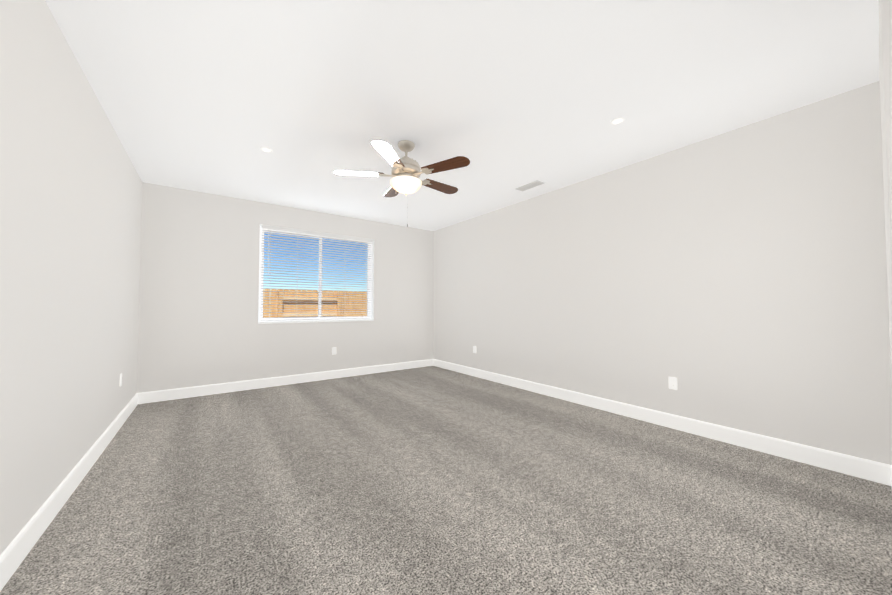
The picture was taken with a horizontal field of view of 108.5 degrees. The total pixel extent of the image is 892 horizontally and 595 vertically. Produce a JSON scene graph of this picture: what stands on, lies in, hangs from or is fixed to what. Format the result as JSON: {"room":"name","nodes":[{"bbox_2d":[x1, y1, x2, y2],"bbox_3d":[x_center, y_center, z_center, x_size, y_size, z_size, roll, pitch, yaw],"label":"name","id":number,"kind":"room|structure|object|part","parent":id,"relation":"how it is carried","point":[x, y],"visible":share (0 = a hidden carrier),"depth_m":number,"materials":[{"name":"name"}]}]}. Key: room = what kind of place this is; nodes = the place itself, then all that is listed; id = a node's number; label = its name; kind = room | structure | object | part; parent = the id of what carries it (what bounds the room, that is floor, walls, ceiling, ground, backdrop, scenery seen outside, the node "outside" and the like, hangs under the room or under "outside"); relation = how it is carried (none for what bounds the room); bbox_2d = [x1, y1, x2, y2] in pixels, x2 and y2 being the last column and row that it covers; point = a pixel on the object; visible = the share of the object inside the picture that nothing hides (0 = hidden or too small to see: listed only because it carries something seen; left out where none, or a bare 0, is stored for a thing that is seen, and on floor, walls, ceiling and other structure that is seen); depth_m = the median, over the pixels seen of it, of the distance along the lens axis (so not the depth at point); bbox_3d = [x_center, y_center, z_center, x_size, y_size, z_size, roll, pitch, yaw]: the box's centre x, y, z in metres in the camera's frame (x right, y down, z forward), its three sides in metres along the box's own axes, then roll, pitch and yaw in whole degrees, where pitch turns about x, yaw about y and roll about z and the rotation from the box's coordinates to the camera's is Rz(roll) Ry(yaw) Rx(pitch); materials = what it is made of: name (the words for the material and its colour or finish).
{"room":"empty bedroom","nodes":[
{"label":"empty bedroom","id":0,"kind":"room"},
{"bbox_2d":[0,0,142,554],"bbox_3d":[-1.577,-0.157,0.835,0.160,2.740,7.950,1,-2,-36],"label":"wall","id":1,"kind":"structure","parent":0,"point":[71,183],"depth_m":1.79,"materials":[{"name":"white paint"}]},
{"bbox_2d":[0,393,137,590],"bbox_3d":[-1.506,1.146,0.849,0.015,0.135,7.630,1,-2,-36],"label":"baseboard","id":2,"kind":"structure","parent":1,"relation":"attached to","point":[16,551],"depth_m":1.79,"materials":[{"name":"white wood"}]},
{"bbox_2d":[137,182,432,392],"bbox_3d":[-2.064,-0.028,5.312,4.370,2.740,0.160,1,-2,-36],"label":"wall","id":3,"kind":"structure","parent":0,"point":[199,325],"depth_m":4.57,"materials":[{"name":"white paint"}]},
{"bbox_2d":[138,359,432,403],"bbox_3d":[-2.012,1.272,5.204,4.370,0.135,0.015,1,-2,-36],"label":"baseboard","id":4,"kind":"structure","parent":3,"relation":"attached to","point":[170,394],"depth_m":4.74,"materials":[{"name":"white wood"}]},
{"bbox_2d":[258,224,373,323],"bbox_3d":[-2.069,-0.332,5.310,1.800,1.471,0.172,1,-2,-36],"label":"window","id":5,"kind":"structure","parent":3,"relation":"in","point":[368,316],"depth_m":5.32,"materials":[{"name":"white plastic"}]},
{"bbox_3d":[-2.099,-0.332,5.350,1.652,1.322,0.034,1,-2,-36],"label":"glass","id":6,"kind":"part","parent":5,"relation":"part of","materials":[{"name":"clear glass"}]},
{"bbox_2d":[260,225,372,322],"bbox_3d":[-2.040,-0.336,5.286,1.758,1.462,0.068,1,-2,-36],"label":"window blinds","id":7,"kind":"object","parent":5,"relation":"attached to","point":[311,233],"visible":0.88,"depth_m":5.22,"materials":[{"name":"white plastic"}]},
{"bbox_2d":[0,366,891,594],"bbox_3d":[0.247,1.311,2.137,4.690,0.120,7.950,1,-2,-36],"label":"floor","id":8,"kind":"structure","parent":0,"point":[430,480],"depth_m":1.91,"materials":[{"name":"carpet"}]},
{"bbox_2d":[45,0,878,230],"bbox_3d":[0.247,-1.548,2.220,4.690,0.120,7.950,1,-2,-36],"label":"ceiling","id":9,"kind":"structure","parent":0,"point":[506,98],"depth_m":2.23,"materials":[{"name":"white paint"}]},
{"bbox_2d":[260,147,272,152],"bbox_3d":[-1.773,-1.456,3.170,0.114,0.008,0.114,1,-2,-36],"label":"recessed light","id":10,"kind":"object","parent":9,"relation":"in","point":[266,149],"visible":1,"depth_m":3.16,"materials":[{"name":"white plastic"}]},
{"bbox_2d":[334,140,469,226],"bbox_3d":[-0.361,-1.085,3.093,1.248,0.754,1.266,1,-2,-36],"label":"ceiling fan","id":11,"kind":"object","parent":9,"relation":"hanging from","point":[406,172],"visible":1,"depth_m":2.96,"materials":[{"name":"wood"}]},
{"bbox_3d":[-0.380,-1.050,3.054,0.300,0.104,0.300,1,-2,-36],"label":"lamp shade","id":12,"kind":"part","parent":11,"relation":"part of","materials":[{"name":"white glass"}]},
{"bbox_2d":[515,180,544,191],"bbox_3d":[1.073,-1.429,4.117,0.150,0.009,0.360,1,-2,-36],"label":"ceiling vent","id":13,"kind":"object","parent":9,"relation":"in","point":[530,185],"visible":1,"depth_m":4.09,"materials":[{"name":"white metal"}]},
{"bbox_2d":[610,117,624,124],"bbox_3d":[1.433,-1.471,2.680,0.114,0.008,0.114,1,-2,-36],"label":"recessed light","id":14,"kind":"object","parent":9,"relation":"in","point":[617,121],"visible":1,"depth_m":2.68,"materials":[{"name":"white plastic"}]},
{"bbox_2d":[433,81,891,464],"bbox_3d":[2.070,-0.080,3.521,0.160,2.740,7.950,1,-2,-36],"label":"wall","id":15,"kind":"structure","parent":0,"point":[736,278],"depth_m":2.90,"materials":[{"name":"white paint"}]},
{"bbox_2d":[433,359,891,485],"bbox_3d":[1.352,1.246,4.311,0.015,0.135,5.445,1,-2,-36],"label":"baseboard","id":16,"kind":"structure","parent":15,"relation":"attached to","point":[874,471],"depth_m":2.86,"materials":[{"name":"white wood"}]},
{"bbox_2d":[669,377,676,389],"bbox_3d":[2.224,0.840,3.145,0.008,0.115,0.070,1,-2,-36],"label":"electrical outlet","id":17,"kind":"object","parent":15,"relation":"attached to","point":[672,382],"visible":1,"depth_m":3.14,"materials":[{"name":"white plastic"}]},
{"bbox_2d":[878,0,891,386],"bbox_3d":[2.529,-0.168,0.479,0.120,2.740,2.185,1,-2,-36],"label":"wall","id":18,"kind":"structure","parent":0,"point":[885,45],"depth_m":1.33,"materials":[{"name":"white paint"}]},
{"label":"outside","id":19,"kind":"structure","parent":0,"visible":0},
{"bbox_3d":[-8.192,2.003,16.002,34.000,0.300,24.410,1,-2,-36],"label":"ground","id":20,"kind":"structure","parent":19,"visible":0},
{"bbox_2d":[263,289,366,317],"bbox_3d":[-2.922,0.729,8.962,16.094,1.839,0.128,1,-2,-36],"label":"fence","id":21,"kind":"object","parent":20,"relation":"on","point":[362,306],"depth_m":8.53,"materials":[{"name":"brown wood"}]}
]}

